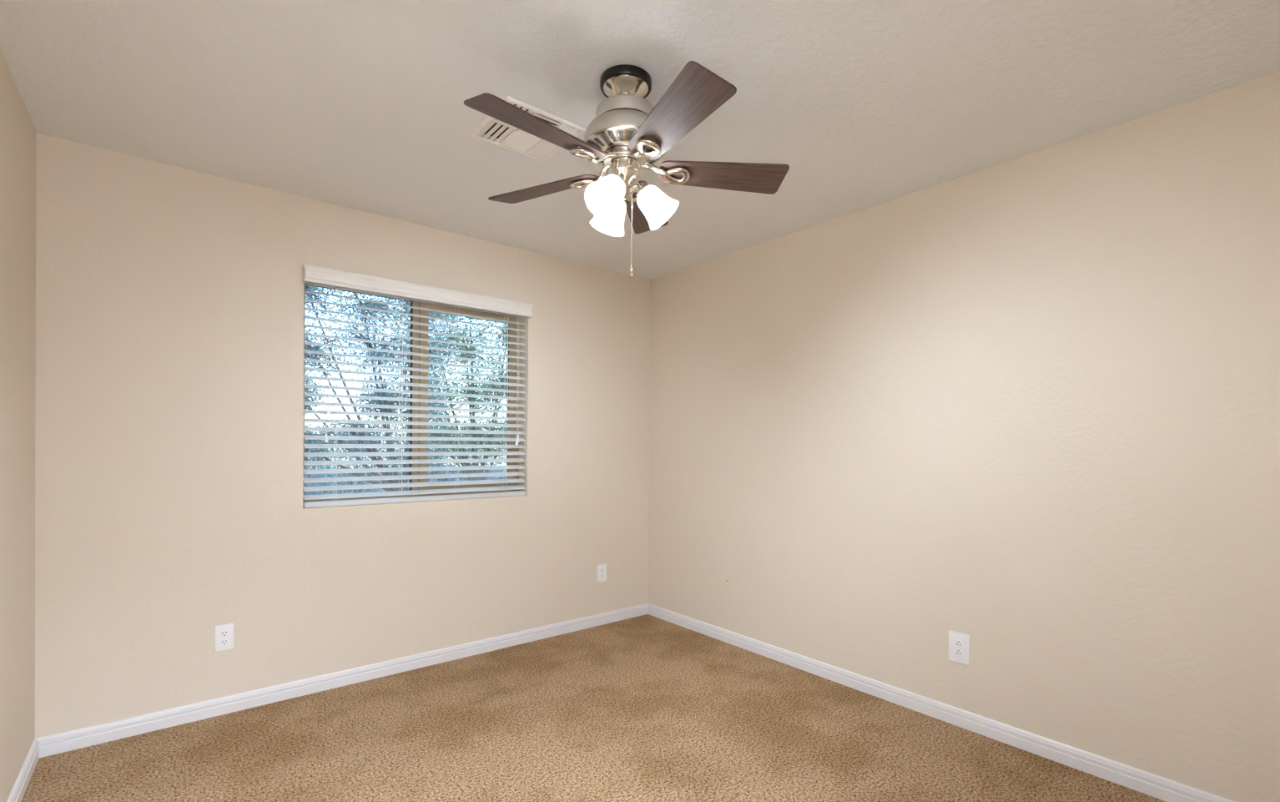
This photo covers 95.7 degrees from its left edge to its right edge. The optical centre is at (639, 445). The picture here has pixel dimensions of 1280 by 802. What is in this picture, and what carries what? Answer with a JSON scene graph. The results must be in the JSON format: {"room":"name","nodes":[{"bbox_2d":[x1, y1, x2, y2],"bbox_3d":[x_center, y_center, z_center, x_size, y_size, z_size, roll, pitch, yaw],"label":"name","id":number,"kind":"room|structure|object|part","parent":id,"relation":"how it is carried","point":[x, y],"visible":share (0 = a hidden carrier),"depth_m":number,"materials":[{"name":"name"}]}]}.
{"room":"empty bedroom","nodes":[
{"label":"empty bedroom","id":0,"kind":"room"},
{"bbox_2d":[0,48,35,801],"bbox_3d":[-1.266,0.014,0.829,0.120,2.440,3.606,0,0,-39],"label":"wall","id":1,"kind":"structure","parent":0,"point":[17,133],"depth_m":1.97,"materials":[{"name":"beige paint"}]},
{"bbox_2d":[6,738,39,801],"bbox_3d":[-1.260,1.196,0.922,0.014,0.076,3.486,0,0,-39],"label":"baseboard","id":2,"kind":"structure","parent":1,"relation":"attached to","point":[18,790],"depth_m":2.07,"materials":[{"name":"white paint"}]},
{"bbox_2d":[35,132,650,738],"bbox_3d":[-1.195,0.006,3.312,3.370,2.440,0.150,0,0,-39],"label":"wall","id":3,"kind":"structure","parent":0,"point":[169,511],"depth_m":2.71,"materials":[{"name":"beige paint"}]},
{"bbox_2d":[214,623,233,651],"bbox_3d":[-1.896,0.877,2.645,0.070,0.118,0.008,0,0,-39],"label":"wall outlet","id":4,"kind":"object","parent":3,"relation":"attached to","point":[224,634],"visible":1,"depth_m":2.64,"materials":[{"name":"white plastic"}]},
{"bbox_2d":[219,629,228,636],"bbox_3d":[-1.894,0.857,2.643,0.034,0.028,0.003,0,0,-39],"label":"receptacle","id":5,"kind":"object","parent":4,"relation":"attached to","point":[222,632],"depth_m":2.64,"materials":[{"name":"white plastic"}]},
{"bbox_2d":[219,638,228,645],"bbox_3d":[-1.894,0.896,2.643,0.034,0.028,0.003,0,0,-39],"label":"receptacle","id":6,"kind":"object","parent":4,"relation":"attached to","point":[222,641],"depth_m":2.64,"materials":[{"name":"white plastic"}]},
{"bbox_2d":[35,603,647,757],"bbox_3d":[-1.151,1.189,3.252,3.130,0.076,0.014,0,0,-39],"label":"baseboard","id":7,"kind":"structure","parent":3,"relation":"attached to","point":[67,741],"depth_m":2.82,"materials":[{"name":"white paint"}]},
{"bbox_2d":[302,282,519,502],"bbox_3d":[-1.257,-0.269,3.331,1.224,1.161,0.037,0,0,-39],"label":"window","id":8,"kind":"structure","parent":3,"relation":"in","point":[417,304],"depth_m":3.33,"materials":[{"name":"beige"}]},
{"bbox_2d":[302,263,533,508],"bbox_3d":[-1.176,-0.281,3.232,1.242,1.184,0.109,0,0,-39],"label":"window blind","id":9,"kind":"object","parent":8,"relation":"attached to","point":[315,275],"visible":0.98,"depth_m":3.17,"materials":[{"name":"white plastic"}]},
{"bbox_3d":[-1.569,-0.436,2.903,0.002,0.767,0.002,0,0,-39],"label":"tilt cord","id":10,"kind":"part","parent":9,"relation":"part of","materials":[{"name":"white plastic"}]},
{"bbox_3d":[-1.562,-0.507,2.908,0.002,0.625,0.002,0,0,-39],"label":"tilt cord","id":11,"kind":"part","parent":9,"relation":"part of","materials":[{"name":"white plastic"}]},
{"bbox_3d":[-1.552,-0.262,2.962,0.012,1.106,0.051,0,0,-39],"label":"ladder cord","id":12,"kind":"part","parent":9,"relation":"part of","materials":[{"name":"white fabric"}]},
{"bbox_3d":[-1.302,-0.261,3.167,0.012,1.106,0.051,0,0,-39],"label":"ladder cord","id":13,"kind":"part","parent":9,"relation":"part of","materials":[{"name":"white fabric"}]},
{"bbox_3d":[-1.197,0.298,3.254,1.210,0.026,0.052,0,0,-39],"label":"rail","id":14,"kind":"part","parent":9,"relation":"part of","materials":[{"name":"white plastic"}]},
{"bbox_3d":[-1.058,-0.260,3.366,0.012,1.106,0.051,0,0,-39],"label":"ladder cord","id":15,"kind":"part","parent":9,"relation":"part of","materials":[{"name":"white fabric"}]},
{"bbox_3d":[-0.820,-0.260,3.561,0.012,1.106,0.051,0,0,-39],"label":"ladder cord","id":16,"kind":"part","parent":9,"relation":"part of","materials":[{"name":"white fabric"}]},
{"bbox_3d":[-0.756,-0.427,3.567,0.002,0.780,0.002,0,0,-39],"label":"lift cord","id":17,"kind":"part","parent":9,"relation":"part of","materials":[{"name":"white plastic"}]},
{"bbox_3d":[-0.749,-0.437,3.573,0.002,0.760,0.002,0,0,-39],"label":"lift cord","id":18,"kind":"part","parent":9,"relation":"part of","materials":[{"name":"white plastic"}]},
{"bbox_3d":[-1.034,-0.271,3.511,0.603,1.096,0.022,0,0,-39],"label":"sash","id":19,"kind":"part","parent":8,"relation":"part of","materials":[{"name":"beige"}]},
{"bbox_2d":[597,563,606,582],"bbox_3d":[-0.261,0.878,3.980,0.074,0.122,0.008,0,0,-39],"label":"wall outlet","id":20,"kind":"object","parent":3,"relation":"attached to","point":[602,568],"visible":1,"depth_m":3.98,"materials":[{"name":"white plastic"}]},
{"bbox_2d":[21,614,1166,801],"bbox_3d":[0.405,1.293,1.346,3.370,0.100,5.236,0,0,-39],"label":"floor","id":21,"kind":"structure","parent":0,"point":[647,708],"depth_m":2.38,"materials":[{"name":"beige carpet"}]},
{"bbox_2d":[0,0,1279,279],"bbox_3d":[-0.047,-1.252,1.911,3.370,0.100,3.756,0,0,-39],"label":"ceiling","id":22,"kind":"structure","parent":0,"point":[356,104],"depth_m":1.93,"materials":[{"name":"white paint"}]},
{"bbox_2d":[469,95,586,161],"bbox_3d":[-0.431,-1.326,2.225,0.328,0.262,0.326,0,0,-39],"label":"ceiling vent","id":23,"kind":"object","parent":22,"relation":"in","point":[491,130],"visible":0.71,"depth_m":2.25,"materials":[{"name":"white metal"}]},
{"bbox_2d":[463,60,789,276],"bbox_3d":[-0.063,-0.880,1.889,1.035,0.644,1.061,0,0,-39],"label":"ceiling fan","id":24,"kind":"object","parent":22,"relation":"hanging from","point":[627,135],"visible":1,"depth_m":1.84,"materials":[{"name":"brown wood"}]},
{"bbox_3d":[-0.285,-0.917,1.686,0.429,0.006,0.144,2,13,-44],"label":"blade","id":25,"kind":"part","parent":24,"relation":"part of","materials":[{"name":"brown wood"}]},
{"bbox_3d":[-0.335,-0.912,2.067,0.429,0.006,0.144,0,14,28],"label":"blade","id":26,"kind":"part","parent":24,"relation":"part of","materials":[{"name":"brown wood"}]},
{"bbox_3d":[-0.167,-0.917,1.974,0.164,0.054,0.077,0,14,28],"label":"blade arm","id":27,"kind":"part","parent":24,"relation":"part of","materials":[{"name":"silver metal"}]},
{"bbox_3d":[-0.144,-0.919,1.818,0.164,0.054,0.077,2,13,-44],"label":"blade arm","id":28,"kind":"part","parent":24,"relation":"part of","materials":[{"name":"silver metal"}]},
{"bbox_3d":[-0.099,-0.785,1.811,0.137,0.138,0.121,0,0,-39],"label":"lamp shade","id":29,"kind":"part","parent":24,"relation":"part of","materials":[{"name":"white glass"}]},
{"bbox_3d":[-0.101,-0.785,2.007,0.124,0.138,0.138,0,0,-39],"label":"lamp shade","id":30,"kind":"part","parent":24,"relation":"part of","materials":[{"name":"white glass"}]},
{"bbox_3d":[-0.091,-0.805,1.833,0.066,0.070,0.049,0,0,-39],"label":"bulb","id":31,"kind":"part","parent":24,"relation":"part of","materials":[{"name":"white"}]},
{"bbox_3d":[-0.027,-0.725,1.908,0.005,0.261,0.005,0,0,-24],"label":"pull chain","id":32,"kind":"part","parent":24,"relation":"part of","materials":[{"name":"silver metal"}]},
{"bbox_3d":[-0.025,-0.917,2.043,0.077,0.054,0.164,-14,-2,10],"label":"blade arm","id":33,"kind":"part","parent":24,"relation":"part of","materials":[{"name":"silver metal"}]},
{"bbox_3d":[-0.001,-0.839,1.906,0.070,0.045,0.048,0,0,-23],"label":"light arm","id":34,"kind":"part","parent":24,"relation":"part of","materials":[{"name":"silver metal"}]},
{"bbox_3d":[0.011,-0.916,1.791,0.077,0.054,0.164,16,-7,-25],"label":"blade arm","id":35,"kind":"part","parent":24,"relation":"part of","materials":[{"name":"silver metal"}]},
{"bbox_3d":[0.011,-0.911,2.232,0.144,0.006,0.429,-14,-2,10],"label":"blade","id":36,"kind":"part","parent":24,"relation":"part of","materials":[{"name":"brown wood"}]},
{"bbox_3d":[0.065,-0.784,1.910,0.134,0.138,0.130,0,0,-39],"label":"lamp shade","id":37,"kind":"part","parent":24,"relation":"part of","materials":[{"name":"white glass"}]},
{"bbox_3d":[0.084,-0.916,1.930,0.164,0.054,0.077,0,-14,-8],"label":"blade arm","id":38,"kind":"part","parent":24,"relation":"part of","materials":[{"name":"silver metal"}]},
{"bbox_3d":[0.092,-0.909,1.617,0.144,0.006,0.429,16,-7,-25],"label":"blade","id":39,"kind":"part","parent":24,"relation":"part of","materials":[{"name":"brown wood"}]},
{"bbox_3d":[0.275,-0.908,1.954,0.429,0.006,0.144,0,-14,-8],"label":"blade","id":40,"kind":"part","parent":24,"relation":"part of","materials":[{"name":"brown wood"}]},
{"bbox_2d":[647,70,1279,801],"bbox_3d":[1.251,0.023,2.885,0.120,2.440,3.606,0,0,-39],"label":"wall","id":41,"kind":"structure","parent":0,"point":[1027,407],"depth_m":2.39,"materials":[{"name":"beige paint"}]},
{"bbox_2d":[647,603,1234,801],"bbox_3d":[1.154,1.204,2.893,0.014,0.076,3.486,0,0,-39],"label":"baseboard","id":42,"kind":"structure","parent":41,"relation":"attached to","point":[1161,788],"depth_m":2.53,"materials":[{"name":"white paint"}]},
{"bbox_2d":[948,629,969,665],"bbox_3d":[1.417,0.899,2.576,0.008,0.133,0.088,0,0,-39],"label":"wall outlet","id":43,"kind":"object","parent":41,"relation":"attached to","point":[959,643],"visible":1,"depth_m":2.57,"materials":[{"name":"white plastic"}]},
{"bbox_2d":[954,640,962,647],"bbox_3d":[1.415,0.880,2.574,0.003,0.028,0.034,0,0,-39],"label":"receptacle","id":44,"kind":"object","parent":43,"relation":"attached to","point":[958,643],"depth_m":2.57,"materials":[{"name":"white plastic"}]},
{"bbox_2d":[954,648,962,655],"bbox_3d":[1.415,0.919,2.574,0.003,0.028,0.034,0,0,-39],"label":"receptacle","id":45,"kind":"object","parent":43,"relation":"attached to","point":[958,652],"depth_m":2.57,"materials":[{"name":"white plastic"}]},
{"label":"outside","id":46,"kind":"structure","parent":0,"visible":0},
{"bbox_2d":[304,468,506,494],"bbox_3d":[-10.355,1.527,15.211,32.000,0.100,29.850,0,0,-39],"label":"ground","id":47,"kind":"structure","parent":46,"point":[495,469],"depth_m":25.29,"materials":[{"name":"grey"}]},
{"bbox_2d":[304,424,357,494],"bbox_3d":[-6.586,0.537,10.440,2.880,2.030,2.352,0,0,-39],"label":"shrub","id":48,"kind":"object","parent":47,"relation":"on","point":[309,476],"visible":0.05,"depth_m":10.82,"materials":[{"name":"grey plant"}]},
{"bbox_2d":[304,416,400,494],"bbox_3d":[-6.917,0.435,13.512,2.898,2.206,2.256,0,0,-44],"label":"shrub","id":49,"kind":"object","parent":47,"relation":"on","point":[374,466],"visible":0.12,"depth_m":13.36,"materials":[{"name":"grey plant"}]},
{"bbox_2d":[304,285,468,491],"bbox_3d":[-3.457,-0.415,7.250,2.565,3.960,1.421,0,0,-39],"label":"tree","id":50,"kind":"object","parent":47,"relation":"on","point":[308,295],"visible":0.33,"depth_m":7.23,"materials":[{"name":"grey plant"}]},
{"bbox_2d":[389,301,507,480],"bbox_3d":[-2.896,-0.754,10.081,2.745,4.630,1.485,0,0,-36],"label":"tree","id":51,"kind":"object","parent":47,"relation":"on","point":[471,320],"visible":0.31,"depth_m":9.95,"materials":[{"name":"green plant"}]},
{"bbox_2d":[408,418,506,490],"bbox_3d":[-3.944,0.465,12.574,2.842,2.162,2.309,0,0,-39],"label":"shrub","id":52,"kind":"object","parent":47,"relation":"on","point":[447,456],"visible":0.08,"depth_m":12.43,"materials":[{"name":"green plant"}]}
]}

